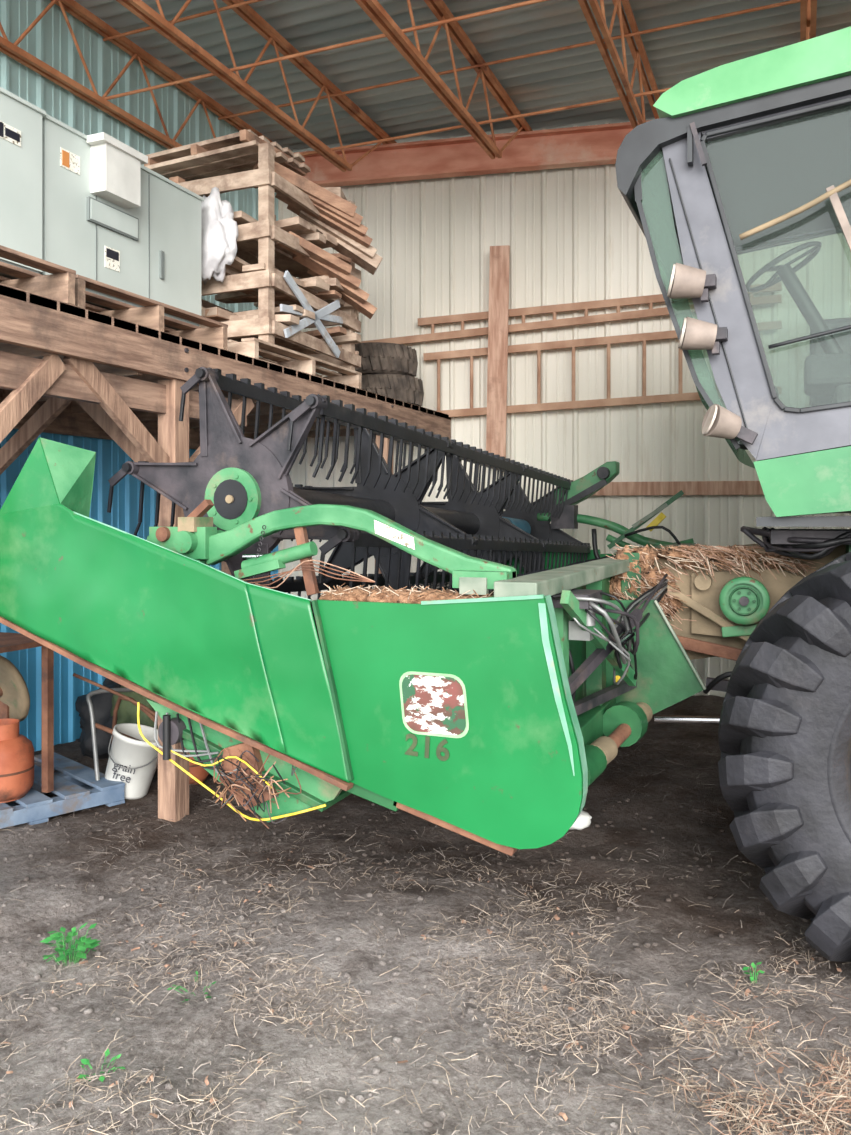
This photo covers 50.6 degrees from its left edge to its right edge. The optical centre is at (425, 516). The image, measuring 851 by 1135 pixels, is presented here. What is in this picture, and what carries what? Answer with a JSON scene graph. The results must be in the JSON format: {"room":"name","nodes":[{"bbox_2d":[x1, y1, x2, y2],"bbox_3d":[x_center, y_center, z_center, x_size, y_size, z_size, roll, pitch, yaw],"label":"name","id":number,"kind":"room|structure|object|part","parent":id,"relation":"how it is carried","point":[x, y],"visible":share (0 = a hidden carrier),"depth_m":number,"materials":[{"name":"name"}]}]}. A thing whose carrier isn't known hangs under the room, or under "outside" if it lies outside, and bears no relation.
{"room":"farm building","nodes":[
{"label":"farm building","id":0,"kind":"room"},
{"bbox_2d":[73,673,157,780],"bbox_3d":[-1.821,1.312,5.523,0.620,0.741,0.426,0,0,23],"label":"chair","id":1,"kind":"object","parent":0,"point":[150,713],"visible":0.66,"depth_m":5.45,"materials":[{"name":"grey metal"}]},
{"bbox_2d":[0,0,277,751],"bbox_3d":[-2.835,-1.050,6.246,0.026,5.500,6.955,0,0,23],"label":"wall","id":2,"kind":"structure","parent":0,"point":[50,40],"depth_m":6.88,"materials":[{"name":"blue metal"}]},
{"bbox_2d":[0,695,850,1134],"bbox_3d":[0.000,1.703,0.000,120.000,0.094,120.000,0,0,23],"label":"floor","id":3,"kind":"structure","parent":0,"point":[27,915],"depth_m":3.42,"materials":[{"name":"brown soil"}]},
{"bbox_2d":[0,632,53,792],"bbox_3d":[-2.718,1.195,4.922,1.000,1.010,1.000,0,0,23],"label":"work table","id":4,"kind":"object","parent":3,"relation":"on","point":[9,642],"visible":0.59,"depth_m":5.10,"materials":[{"name":"brown wood"}]},
{"bbox_2d":[0,752,124,828],"bbox_3d":[-2.480,1.630,5.310,1.000,0.120,1.000,0,0,45],"label":"wooden pallet","id":5,"kind":"object","parent":3,"relation":"on","point":[76,787],"depth_m":5.19,"materials":[{"name":"blue wood"}]},
{"bbox_2d":[0,719,34,802],"bbox_3d":[-2.382,1.361,5.053,0.344,0.418,0.344,0,0,23],"label":"propane tank","id":6,"kind":"object","parent":5,"relation":"on","point":[17,764],"visible":1,"depth_m":4.97,"materials":[{"name":"orange metal"}]},
{"bbox_2d":[40,922,99,965],"bbox_3d":[-1.369,1.659,3.478,0.229,0.137,0.237,0,0,23],"label":"plant","id":7,"kind":"object","parent":3,"relation":"on","point":[57,936],"visible":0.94,"depth_m":3.47,"materials":[{"name":"green plant"}]},
{"bbox_2d":[75,678,120,758],"bbox_3d":[-1.775,1.269,6.262,1.595,1.021,0.719,0,0,23],"label":"bundle","id":8,"kind":"object","parent":3,"relation":"on","point":[102,703],"visible":0.12,"depth_m":6.17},
{"bbox_2d":[77,1048,125,1081],"bbox_3d":[-0.986,1.682,2.750,0.139,0.044,0.156,0,0,-16],"label":"plant","id":9,"kind":"object","parent":3,"relation":"on","point":[85,1061],"visible":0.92,"depth_m":2.76,"materials":[{"name":"green plant"}]},
{"bbox_2d":[105,723,157,799],"bbox_3d":[-1.760,1.487,5.476,0.377,0.436,0.343,0,0,-25],"label":"plastic bucket","id":10,"kind":"object","parent":3,"relation":"on","point":[133,762],"visible":0.95,"depth_m":5.37,"materials":[{"name":"white plastic"}]},
{"bbox_2d":[110,685,157,741],"bbox_3d":[-1.821,1.285,6.092,0.713,0.874,0.350,0,0,8],"label":"sack","id":11,"kind":"object","parent":3,"relation":"on","point":[127,711],"visible":0.09,"depth_m":5.99,"materials":[{"name":"green fabric"}]},
{"bbox_2d":[167,971,216,1001],"bbox_3d":[-0.827,1.695,3.219,0.168,0.036,0.222,0,0,-32],"label":"plant","id":12,"kind":"object","parent":3,"relation":"on","point":[196,972],"visible":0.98,"depth_m":3.23,"materials":[{"name":"green plant"}]},
{"bbox_2d":[189,753,208,784],"bbox_3d":[-1.518,1.527,5.776,0.263,0.346,0.263,0,0,23],"label":"propane tank","id":13,"kind":"object","parent":3,"relation":"on","point":[197,771],"visible":0.12,"depth_m":5.67,"materials":[{"name":"orange paint"}]},
{"bbox_2d":[0,284,450,821],"bbox_3d":[-1.917,0.360,6.002,1.770,2.740,7.110,0,0,23],"label":"wooden loft","id":14,"kind":"object","parent":3,"relation":"on","point":[66,369],"visible":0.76,"depth_m":5.00,"materials":[{"name":"brown wood"}]},
{"bbox_2d":[0,701,8,718],"bbox_3d":[-2.477,1.325,5.331,0.090,0.496,0.080,0,0,23],"label":"stand","id":15,"kind":"object","parent":14,"relation":"on","point":[4,708],"visible":0.08,"depth_m":5.29,"materials":[{"name":"metal"}]},
{"bbox_2d":[0,655,29,721],"bbox_3d":[-2.467,1.000,5.267,0.440,0.420,0.166,0,0,32],"label":"disc","id":16,"kind":"object","parent":15,"relation":"on","point":[14,692],"visible":0.94,"depth_m":5.19,"materials":[{"name":"metal"}]},
{"bbox_2d":[0,87,45,279],"bbox_3d":[-2.545,-1.650,4.238,0.785,0.880,1.190,0,0,23],"label":"electrical cabinet","id":17,"kind":"object","parent":14,"relation":"on","point":[20,120],"visible":0.98,"depth_m":4.50,"materials":[{"name":"grey metal"}]},
{"bbox_2d":[0,245,75,305],"bbox_3d":[-2.451,-1.107,4.079,1.140,0.190,1.150,0,0,23],"label":"wooden pallet","id":18,"kind":"object","parent":14,"relation":"on","point":[59,285],"depth_m":4.36,"materials":[{"name":"brown wood"}]},
{"bbox_2d":[39,114,203,330],"bbox_3d":[-2.017,-1.650,5.410,0.900,0.880,1.340,0,0,23],"label":"electrical cabinet","id":19,"kind":"object","parent":14,"relation":"on","point":[108,217],"visible":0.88,"depth_m":5.10,"materials":[{"name":"grey metal"}]},
{"bbox_2d":[75,274,227,349],"bbox_3d":[-1.985,-1.107,5.251,1.100,0.190,1.270,0,0,23],"label":"wooden pallet","id":20,"kind":"object","parent":14,"relation":"on","point":[152,316],"depth_m":5.08,"materials":[{"name":"brown wood"}]},
{"bbox_2d":[144,129,382,370],"bbox_3d":[-1.125,-1.942,6.761,1.380,1.544,1.490,0,0,23],"label":"stack","id":21,"kind":"object","parent":14,"relation":"on","point":[271,253],"visible":0.71,"depth_m":6.41,"materials":[{"name":"brown wood"}]},
{"bbox_2d":[201,187,237,284],"bbox_3d":[-1.438,-1.889,6.066,0.403,0.659,0.190,0,0,23],"label":"plastic sheet","id":22,"kind":"object","parent":21,"relation":"on","point":[219,231],"visible":0.74,"depth_m":5.99,"materials":[{"name":"white plastic"}]},
{"bbox_2d":[227,338,361,388],"bbox_3d":[-1.268,-1.087,6.728,0.990,0.150,1.550,0,0,23],"label":"wooden pallet","id":23,"kind":"object","parent":14,"relation":"on","point":[249,347],"depth_m":6.53,"materials":[{"name":"brown wood"}]},
{"bbox_2d":[361,373,423,406],"bbox_3d":[-0.387,-1.147,8.338,0.747,0.270,0.747,0,0,23],"label":"tire","id":24,"kind":"object","parent":14,"relation":"on","point":[405,388],"visible":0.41,"depth_m":8.04,"materials":[{"name":"rubber"}]},
{"bbox_2d":[338,342,417,376],"bbox_3d":[-0.443,-1.420,8.307,0.747,0.270,0.747,0,0,23],"label":"tire","id":25,"kind":"object","parent":24,"relation":"on","point":[376,357],"visible":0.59,"depth_m":8.00,"materials":[{"name":"rubber"}]},
{"bbox_2d":[0,742,850,1134],"bbox_3d":[1.148,1.671,4.013,8.468,0.131,5.805,0,0,23],"label":"straw","id":26,"kind":"object","parent":3,"relation":"on","point":[168,1086],"visible":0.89,"depth_m":3.08,"materials":[{"name":"beige plant"}]},
{"bbox_2d":[570,810,591,829],"bbox_3d":[0.816,1.650,4.902,0.186,0.114,0.129,0,0,23],"label":"plastic cup","id":27,"kind":"object","parent":3,"relation":"on","point":[583,821],"visible":0.49,"depth_m":4.85,"materials":[{"name":"white plastic"}]},
{"bbox_2d":[606,26,850,961],"bbox_3d":[4.434,-0.226,3.787,7.122,3.949,3.472,0,0,23],"label":"combine harvester","id":28,"kind":"object","parent":3,"relation":"on","point":[753,153],"visible":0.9,"depth_m":3.75,"materials":[{"name":"metal"}]},
{"bbox_2d":[0,367,705,855],"bbox_3d":[0.318,0.250,5.586,2.927,1.800,5.002,0,0,23],"label":"header","id":29,"kind":"object","parent":28,"relation":"attached to","point":[481,698],"visible":0.99,"depth_m":3.47,"materials":[{"name":"green paint"}]},
{"bbox_3d":[-1.240,0.402,3.579,1.601,0.915,0.034,0,0,23],"label":"divider panel","id":30,"kind":"part","parent":29,"relation":"part of","materials":[{"name":"green paint"}]},
{"bbox_3d":[-1.089,0.563,3.608,1.865,0.803,0.195,0,0,23],"label":"divider frame","id":31,"kind":"part","parent":29,"relation":"part of","materials":[{"name":"metal"}]},
{"bbox_3d":[-0.466,0.593,3.253,0.421,0.695,0.018,0,0,19],"label":"divider panel","id":32,"kind":"part","parent":29,"relation":"part of","materials":[{"name":"green paint"}]},
{"bbox_3d":[-0.283,0.108,3.421,1.290,0.317,0.070,0,0,23],"label":"reel arm","id":33,"kind":"part","parent":29,"relation":"part of","materials":[{"name":"green paint"}]},
{"bbox_3d":[0.076,0.734,3.202,0.840,0.788,0.230,0,0,23],"label":"frame","id":34,"kind":"part","parent":29,"relation":"part of","materials":[{"name":"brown metal"}]},
{"bbox_3d":[1.383,-0.252,7.710,0.530,0.435,0.160,0,0,23],"label":"reel arm","id":35,"kind":"part","parent":29,"relation":"part of","materials":[{"name":"green paint"}]},
{"bbox_3d":[1.347,0.604,5.281,0.370,0.692,4.613,0,0,23],"label":"frame","id":36,"kind":"part","parent":29,"relation":"part of","materials":[{"name":"metal"}]},
{"bbox_3d":[1.123,-0.943,3.887,0.449,1.316,0.030,0,0,23],"label":"windshield trim","id":37,"kind":"part","parent":28,"relation":"part of","materials":[{"name":"grey metal"}]},
{"bbox_3d":[1.504,-1.178,3.663,0.843,0.970,0.061,0,0,23],"label":"grab rail","id":38,"kind":"part","parent":28,"relation":"part of","materials":[{"name":"metal"}]},
{"bbox_3d":[2.167,-0.865,4.622,1.050,1.030,1.000,0,0,23],"label":"operator seat","id":39,"kind":"part","parent":28,"relation":"part of","materials":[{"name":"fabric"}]},
{"bbox_2d":[742,962,764,982],"bbox_3d":[1.199,1.671,3.290,0.061,0.078,0.074,0,0,44],"label":"plant","id":40,"kind":"object","parent":3,"relation":"on","point":[753,965],"visible":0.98,"depth_m":3.29,"materials":[{"name":"green plant"}]},
{"bbox_2d":[103,0,800,155],"bbox_3d":[3.882,-3.450,4.125,14.000,0.541,3.424,0,0,23],"label":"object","id":41,"kind":"structure","parent":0,"point":[529,2],"depth_m":6.79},
{"bbox_2d":[74,0,850,151],"bbox_3d":[4.263,-3.830,4.454,14.550,0.044,10.300,0,0,23],"label":"ceiling","id":42,"kind":"structure","parent":0,"point":[578,75],"depth_m":7.40,"materials":[{"name":"grey metal"}]},
{"bbox_2d":[0,0,272,148],"bbox_3d":[-2.869,-3.451,5.939,0.095,0.627,7.363,0,0,23],"label":"roof truss","id":43,"kind":"object","parent":42,"relation":"attached to","point":[10,49],"depth_m":6.99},
{"bbox_2d":[116,0,396,171],"bbox_3d":[-1.776,-3.451,5.597,0.095,0.627,7.570,0,0,23],"label":"roof truss","id":44,"kind":"object","parent":42,"relation":"attached to","point":[158,22],"depth_m":6.92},
{"bbox_2d":[355,0,532,158],"bbox_3d":[-0.492,-3.451,5.194,0.095,0.627,7.813,0,0,23],"label":"roof truss","id":45,"kind":"object","parent":42,"relation":"attached to","point":[413,55],"depth_m":6.86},
{"bbox_2d":[578,0,659,128],"bbox_3d":[0.705,-3.451,4.819,0.095,0.627,8.041,0,0,23],"label":"roof truss","id":46,"kind":"object","parent":42,"relation":"attached to","point":[599,13],"depth_m":6.64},
{"bbox_2d":[800,0,816,41],"bbox_3d":[1.903,-3.451,4.444,0.095,0.627,8.268,0,0,23],"label":"roof truss","id":47,"kind":"object","parent":42,"relation":"attached to","point":[808,8],"depth_m":5.74,"materials":[{"name":"brown wood"}]},
{"bbox_2d":[278,120,850,696],"bbox_3d":[5.867,-1.050,7.789,15.190,5.500,0.026,0,0,12],"label":"wall","id":48,"kind":"structure","parent":0,"point":[571,234],"depth_m":8.78,"materials":[{"name":"beige metal"}]},
{"bbox_2d":[294,120,650,187],"bbox_3d":[5.307,-3.545,7.782,14.000,0.340,0.120,0,0,12],"label":"wooden beam","id":49,"kind":"structure","parent":48,"relation":"attached to","point":[592,145],"depth_m":8.85,"materials":[{"name":"brown wood"}]},
{"bbox_2d":[486,245,509,457],"bbox_3d":[0.700,-1.560,8.714,0.233,2.124,0.080,0,0,23],"label":"wooden post","id":50,"kind":"object","parent":48,"relation":"attached to","point":[499,263],"depth_m":8.70,"materials":[{"name":"brown wood"}]},
{"bbox_2d":[338,282,781,347],"bbox_3d":[1.186,-1.915,8.690,4.182,0.460,0.793,0,0,23],"label":"wooden ladder","id":51,"kind":"object","parent":48,"relation":"attached to","point":[650,299],"depth_m":8.65,"materials":[{"name":"brown wood"}]},
{"bbox_2d":[423,321,781,416],"bbox_3d":[1.621,-1.385,8.595,3.306,0.820,0.634,0,0,23],"label":"wooden ladder","id":52,"kind":"object","parent":48,"relation":"attached to","point":[772,325],"depth_m":8.62,"materials":[{"name":"brown wood"}]},
{"bbox_2d":[592,481,763,495],"bbox_3d":[4.296,-0.270,8.074,6.100,0.130,0.050,0,0,12],"label":"trim","id":53,"kind":"structure","parent":48,"relation":"attached to","point":[669,487],"depth_m":8.46,"materials":[{"name":"brown wood"}]}
]}

